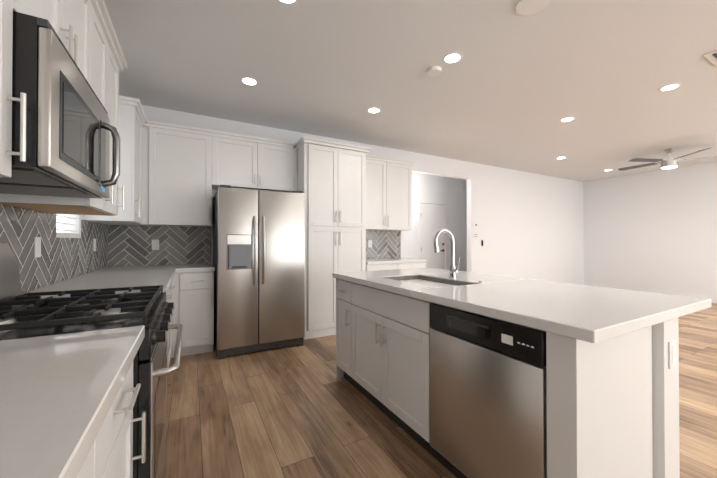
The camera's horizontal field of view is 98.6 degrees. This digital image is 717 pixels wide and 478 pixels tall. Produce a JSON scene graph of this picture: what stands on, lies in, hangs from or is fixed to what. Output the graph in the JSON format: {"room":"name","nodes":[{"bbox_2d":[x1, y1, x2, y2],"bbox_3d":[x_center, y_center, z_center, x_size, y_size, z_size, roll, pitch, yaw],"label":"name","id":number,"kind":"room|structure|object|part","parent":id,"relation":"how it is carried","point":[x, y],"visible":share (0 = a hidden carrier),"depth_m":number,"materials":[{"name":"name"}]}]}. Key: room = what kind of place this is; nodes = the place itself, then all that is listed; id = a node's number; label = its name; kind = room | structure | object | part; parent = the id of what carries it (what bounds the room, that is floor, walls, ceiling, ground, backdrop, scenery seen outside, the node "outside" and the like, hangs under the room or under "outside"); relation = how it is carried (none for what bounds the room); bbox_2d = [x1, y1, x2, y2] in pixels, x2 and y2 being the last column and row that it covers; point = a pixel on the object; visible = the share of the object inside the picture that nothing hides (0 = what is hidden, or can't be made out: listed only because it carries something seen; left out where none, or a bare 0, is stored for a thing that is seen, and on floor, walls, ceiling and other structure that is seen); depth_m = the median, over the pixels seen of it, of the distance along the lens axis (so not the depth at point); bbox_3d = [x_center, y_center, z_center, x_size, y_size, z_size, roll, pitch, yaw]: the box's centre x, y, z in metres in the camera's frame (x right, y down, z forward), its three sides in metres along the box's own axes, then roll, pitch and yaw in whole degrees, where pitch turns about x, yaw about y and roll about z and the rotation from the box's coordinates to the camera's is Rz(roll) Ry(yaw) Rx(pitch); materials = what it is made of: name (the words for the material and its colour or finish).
{"room":"kitchen","nodes":[
{"label":"kitchen","id":0,"kind":"room"},
{"bbox_2d":[114,105,583,283],"bbox_3d":[1.535,-0.133,5.722,9.750,2.740,0.120,0,0,-29],"label":"wall","id":1,"kind":"structure","parent":0,"point":[530,225],"depth_m":6.53,"materials":[{"name":"white paint"}]},
{"bbox_2d":[140,120,219,226],"bbox_3d":[-2.023,-0.678,3.520,0.729,1.052,0.345,0,0,-29],"label":"upper cabinet","id":2,"kind":"object","parent":1,"relation":"attached to","point":[173,174],"depth_m":3.37,"materials":[{"name":"white wood"}]},
{"bbox_2d":[220,132,295,191],"bbox_3d":[-1.314,-0.908,3.908,1.004,0.585,0.345,0,0,-29],"label":"upper cabinet","id":3,"kind":"object","parent":1,"relation":"attached to","point":[245,162],"depth_m":3.75,"materials":[{"name":"white wood"}]},
{"bbox_2d":[368,156,411,230],"bbox_3d":[0.327,-0.668,4.799,1.000,1.052,0.345,0,0,-29],"label":"upper cabinet","id":4,"kind":"object","parent":1,"relation":"attached to","point":[389,181],"depth_m":4.68,"materials":[{"name":"white wood"}]},
{"bbox_2d":[473,232,477,245],"bbox_3d":[2.304,0.005,6.065,0.130,0.270,0.010,0,0,-29],"label":"light switch panel","id":5,"kind":"object","parent":1,"relation":"attached to","point":[475,235],"visible":1,"depth_m":6.06,"materials":[{"name":"white plastic"}]},
{"bbox_2d":[104,0,716,181],"bbox_3d":[3.199,-1.550,2.676,9.950,0.050,9.200,0,0,-29],"label":"ceiling","id":6,"kind":"structure","parent":0,"point":[511,88],"depth_m":2.84,"materials":[{"name":"white paint"}]},
{"bbox_2d":[239,76,258,85],"bbox_3d":[-1.053,-1.520,2.968,0.176,0.006,0.176,0,0,-29],"label":"recessed light","id":7,"kind":"object","parent":6,"relation":"in","point":[248,80],"visible":1,"depth_m":2.95,"materials":[{"name":"white"}]},
{"bbox_2d":[276,0,298,4],"bbox_3d":[-0.453,-1.528,1.928,0.176,0.006,0.176,0,0,-29],"label":"recessed light","id":8,"kind":"object","parent":6,"relation":"in","point":[288,2],"visible":1,"depth_m":1.99,"materials":[{"name":"white"}]},
{"bbox_2d":[367,107,380,112],"bbox_3d":[0.181,-1.515,3.629,0.176,0.006,0.176,0,0,-29],"label":"recessed light","id":9,"kind":"object","parent":6,"relation":"in","point":[373,109],"visible":1,"depth_m":3.62,"materials":[{"name":"white plastic"}]},
{"bbox_2d":[427,66,441,75],"bbox_3d":[0.681,-1.510,2.773,0.130,0.030,0.130,0,0,-29],"label":"smoke detector","id":10,"kind":"object","parent":6,"relation":"attached to","point":[433,70],"visible":1,"depth_m":2.75,"materials":[{"name":"white plastic"}]},
{"bbox_2d":[442,51,462,63],"bbox_3d":[0.790,-1.523,2.594,0.176,0.006,0.176,0,0,-29],"label":"recessed light","id":11,"kind":"object","parent":6,"relation":"in","point":[452,57],"visible":1,"depth_m":2.58,"materials":[{"name":"white"}]},
{"bbox_2d":[515,0,550,14],"bbox_3d":[1.129,-1.524,1.993,0.210,0.012,0.210,0,0,-29],"label":"detector","id":12,"kind":"object","parent":6,"relation":"attached to","point":[526,7],"visible":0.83,"depth_m":2.01,"materials":[{"name":"white plastic"}]},
{"bbox_2d":[559,116,575,121],"bbox_3d":[2.642,-1.513,3.898,0.176,0.006,0.176,0,0,-29],"label":"recessed light","id":13,"kind":"object","parent":6,"relation":"in","point":[566,119],"visible":1,"depth_m":3.89,"materials":[{"name":"white plastic"}]},
{"bbox_2d":[618,148,716,170],"bbox_3d":[5.215,-1.350,5.227,1.376,0.312,1.350,0,0,-29],"label":"ceiling fan","id":14,"kind":"object","parent":6,"relation":"hanging from","point":[669,163],"visible":1,"depth_m":5.13,"materials":[{"name":"silver metal"}]},
{"bbox_2d":[658,83,681,90],"bbox_3d":[3.118,-1.519,3.087,0.176,0.006,0.176,0,0,-29],"label":"recessed light","id":15,"kind":"object","parent":6,"relation":"in","point":[669,86],"visible":1,"depth_m":3.08,"materials":[{"name":"white"}]},
{"bbox_2d":[703,50,716,66],"bbox_3d":[3.096,-1.518,2.477,0.360,0.016,0.360,0,0,-29],"label":"ceiling vent","id":16,"kind":"object","parent":6,"relation":"in","point":[711,57],"visible":1,"depth_m":2.56,"materials":[{"name":"white metal"}]},
{"bbox_2d":[404,172,466,271],"bbox_3d":[1.019,-0.126,6.670,9.750,2.740,0.120,0,0,-29],"label":"wall","id":17,"kind":"structure","parent":0,"point":[426,187],"depth_m":7.18,"materials":[{"name":"white paint"}]},
{"bbox_2d":[418,200,446,269],"bbox_3d":[1.700,0.196,6.933,0.840,2.100,0.063,0,0,-29],"label":"entry door","id":18,"kind":"structure","parent":17,"relation":"in","point":[432,215],"depth_m":6.94,"materials":[{"name":"white wood"}]},
{"bbox_2d":[163,302,716,477],"bbox_3d":[3.199,1.240,2.655,9.950,0.050,9.200,0,0,-29],"label":"floor","id":19,"kind":"structure","parent":0,"point":[295,411],"depth_m":2.06,"materials":[{"name":"brown wood"}]},
{"bbox_2d":[0,243,182,477],"bbox_3d":[-1.127,0.609,1.215,0.745,1.190,0.756,0,0,-29],"label":"range","id":20,"kind":"object","parent":19,"relation":"on","point":[33,314],"visible":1,"depth_m":1.11,"materials":[{"name":"black metal"}]},
{"bbox_2d":[77,403,112,477],"bbox_3d":[-0.674,0.757,0.240,0.626,0.880,0.576,0,0,-29],"label":"base cabinet","id":21,"kind":"object","parent":19,"relation":"on","point":[110,454],"depth_m":0.65,"materials":[{"name":"white wood"}]},
{"bbox_2d":[113,362,140,477],"bbox_3d":[-0.879,0.759,0.617,0.626,0.880,0.518,0,0,-29],"label":"base cabinet","id":22,"kind":"object","parent":19,"relation":"on","point":[124,401],"depth_m":0.86,"materials":[{"name":"white wood"}]},
{"bbox_2d":[0,325,144,477],"bbox_3d":[-0.362,0.293,-0.292,0.651,0.040,2.616,0,0,-29],"label":"countertop","id":23,"kind":"structure","parent":22,"relation":"on","point":[58,393],"depth_m":0.56,"materials":[{"name":"white stone"}]},
{"bbox_2d":[141,287,168,462],"bbox_3d":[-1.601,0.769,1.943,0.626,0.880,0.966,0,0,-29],"label":"base cabinet","id":24,"kind":"object","parent":19,"relation":"on","point":[143,418],"depth_m":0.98,"materials":[{"name":"white"}]},
{"bbox_2d":[169,281,172,362],"bbox_3d":[-1.937,0.774,2.560,0.626,0.880,0.678,0,0,-29],"label":"base cabinet","id":25,"kind":"object","parent":19,"relation":"on","point":[170,286],"depth_m":2.83,"materials":[{"name":"white wood"}]},
{"bbox_2d":[22,264,214,298],"bbox_3d":[-1.730,0.314,2.595,1.009,0.040,2.227,0,0,-29],"label":"countertop","id":26,"kind":"structure","parent":25,"relation":"on","point":[127,276],"depth_m":2.27,"materials":[{"name":"white stone"}]},
{"bbox_2d":[171,271,213,357],"bbox_3d":[-1.844,0.780,3.425,0.396,0.880,0.664,0,0,-29],"label":"base cabinet","id":27,"kind":"object","parent":19,"relation":"on","point":[193,300],"visible":0.96,"depth_m":3.18,"materials":[{"name":"white wood"}]},
{"bbox_2d":[213,185,304,359],"bbox_3d":[-1.188,0.337,3.631,0.910,1.770,0.902,0,0,-29],"label":"refrigerator","id":28,"kind":"object","parent":19,"relation":"on","point":[259,264],"visible":0.98,"depth_m":3.28,"materials":[{"name":"grey metal"}]},
{"bbox_2d":[296,140,367,339],"bbox_3d":[-0.423,0.014,4.221,0.866,2.425,0.635,0,0,-29],"label":"tall cabinet","id":29,"kind":"object","parent":19,"relation":"on","point":[333,178],"depth_m":3.90,"materials":[{"name":"white wood"}]},
{"bbox_2d":[366,262,424,270],"bbox_3d":[0.421,0.789,4.658,1.018,0.880,0.664,0,0,-29],"label":"base cabinet","id":30,"kind":"object","parent":19,"relation":"on","point":[371,267],"visible":0.17,"depth_m":4.38,"materials":[{"name":"white"}]},
{"bbox_2d":[366,258,426,264],"bbox_3d":[0.426,0.329,4.677,1.035,0.040,0.631,0,0,-29],"label":"countertop","id":31,"kind":"structure","parent":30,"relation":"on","point":[387,260],"depth_m":4.47,"materials":[{"name":"white stone"}]},
{"bbox_2d":[334,277,679,477],"bbox_3d":[0.632,0.770,2.056,0.916,0.880,1.933,0,0,-29],"label":"kitchen island","id":32,"kind":"object","parent":19,"relation":"on","point":[453,370],"depth_m":1.33,"materials":[{"name":"white wood"}]},
{"bbox_2d":[429,303,546,477],"bbox_3d":[0.771,0.768,1.506,0.581,0.875,0.608,0,0,-29],"label":"dishwasher","id":33,"kind":"object","parent":32,"relation":"in","point":[488,375],"depth_m":1.32,"materials":[{"name":"grey metal"}]},
{"bbox_2d":[332,269,710,344],"bbox_3d":[0.726,0.310,2.082,1.090,0.040,1.994,0,0,-29],"label":"island countertop","id":34,"kind":"structure","parent":32,"relation":"on","point":[597,315],"depth_m":1.43,"materials":[{"name":"white stone"}]},
{"bbox_2d":[392,273,475,284],"bbox_3d":[0.481,0.417,2.195,0.388,0.237,0.628,0,0,-29],"label":"sink","id":35,"kind":"object","parent":34,"relation":"in","point":[419,278],"depth_m":2.35,"materials":[{"name":"silver metal"}]},
{"bbox_2d":[432,229,459,276],"bbox_3d":[0.650,0.108,2.268,0.211,0.368,0.093,0,0,-29],"label":"faucet","id":36,"kind":"object","parent":34,"relation":"on","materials":[{"name":"silver metal"}]},
{"bbox_3d":[1.418,0.520,1.390,0.072,0.120,0.008,0,0,-29],"label":"outlet island post","id":37,"kind":"part","parent":32,"relation":"part of","materials":[{"name":"white plastic"}]},
{"bbox_2d":[583,162,716,297],"bbox_3d":[7.534,-0.138,5.025,0.120,2.740,9.000,0,0,-29],"label":"wall","id":38,"kind":"structure","parent":0,"point":[654,231],"depth_m":6.77,"materials":[{"name":"white paint"}]},
{"bbox_2d":[584,284,716,302],"bbox_3d":[7.733,1.178,4.509,0.014,0.100,7.920,0,0,-29],"label":"baseboard","id":39,"kind":"structure","parent":38,"relation":"attached to","point":[713,300],"depth_m":6.66,"materials":[{"name":"white wood"}]},
{"bbox_3d":[-1.135,-0.173,0.306,0.120,2.740,9.000,0,0,-29],"label":"wall","id":40,"kind":"structure","parent":0,"visible":0},
{"bbox_2d":[0,0,31,177],"bbox_3d":[-1.019,-0.699,0.589,0.346,1.052,0.584,0,0,-29],"label":"upper cabinet","id":41,"kind":"object","parent":40,"relation":"attached to","point":[7,7],"depth_m":0.85,"materials":[{"name":"white wood"}]},
{"bbox_2d":[0,204,111,292],"bbox_3d":[-1.371,0.041,0.871,0.008,0.520,5.620,0,0,-29],"label":"tile backsplash","id":42,"kind":"structure","parent":40,"relation":"attached to","point":[60,259],"depth_m":1.93,"materials":[{"name":"grey tile"}]},
{"bbox_2d":[34,237,40,257],"bbox_3d":[-1.860,0.048,1.788,0.008,0.118,0.072,0,0,-29],"label":"electrical outlet","id":43,"kind":"object","parent":42,"relation":"attached to","point":[37,246],"visible":0.98,"depth_m":1.77,"materials":[{"name":"white plastic"}]},
{"bbox_2d":[93,239,95,250],"bbox_3d":[-2.439,0.056,2.851,0.008,0.118,0.072,0,0,-29],"label":"electrical outlet","id":44,"kind":"object","parent":42,"relation":"attached to","point":[94,244],"visible":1,"depth_m":2.83,"materials":[{"name":"white plastic"}]},
{"bbox_2d":[0,0,111,215],"bbox_3d":[-1.574,-0.692,1.609,0.346,1.052,0.464,0,0,-29],"label":"upper cabinet","id":45,"kind":"object","parent":40,"relation":"attached to","point":[86,206],"depth_m":1.71,"materials":[{"name":"white wood"}]},
{"bbox_2d":[32,0,95,93],"bbox_3d":[-1.310,-0.936,1.126,0.346,0.571,0.756,0,0,-29],"label":"upper cabinet","id":46,"kind":"object","parent":40,"relation":"attached to","point":[74,21],"depth_m":1.38,"materials":[{"name":"white wood"}]},
{"bbox_2d":[0,11,119,198],"bbox_3d":[-1.246,-0.425,1.158,0.490,0.444,0.750,0,0,-29],"label":"microwave","id":47,"kind":"object","parent":46,"relation":"attached to","point":[69,127],"visible":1,"depth_m":0.99,"materials":[{"name":"silver metal"}]},
{"bbox_2d":[56,214,80,237],"bbox_3d":[-2.189,-0.523,2.263,0.098,1.030,0.560,0,0,-29],"label":"window","id":48,"kind":"structure","parent":40,"relation":"in","point":[68,225],"depth_m":2.46,"materials":[{"name":"white"}]},
{"bbox_2d":[45,44,123,215],"bbox_3d":[-1.724,-0.690,1.884,0.346,1.052,0.401,0,0,-29],"label":"upper cabinet","id":49,"kind":"object","parent":40,"relation":"attached to","point":[117,100],"depth_m":2.09,"materials":[{"name":"white wood"}]},
{"bbox_2d":[83,100,143,223],"bbox_3d":[-2.258,-0.683,2.865,0.346,1.052,0.484,0,0,-29],"label":"upper cabinet","id":50,"kind":"object","parent":40,"relation":"attached to","point":[131,122],"depth_m":2.73,"materials":[{"name":"white wood"}]},
{"bbox_2d":[112,225,210,266],"bbox_3d":[-2.256,0.075,3.583,0.985,0.452,0.008,0,0,-29],"label":"tile backsplash","id":51,"kind":"structure","parent":40,"relation":"attached to","point":[131,244],"depth_m":3.56,"materials":[{"name":"grey tile"}]},
{"bbox_2d":[152,240,158,249],"bbox_3d":[-2.330,0.066,3.534,0.072,0.118,0.008,0,0,-29],"label":"electrical outlet","id":52,"kind":"object","parent":51,"relation":"attached to","point":[155,244],"visible":1,"depth_m":3.53,"materials":[{"name":"white plastic"}]},
{"bbox_2d":[366,230,400,258],"bbox_3d":[0.262,0.085,4.954,1.020,0.452,0.008,0,0,-29],"label":"tile backsplash","id":53,"kind":"structure","parent":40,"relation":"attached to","point":[385,244],"depth_m":5.03,"materials":[{"name":"grey tile"}]}
]}

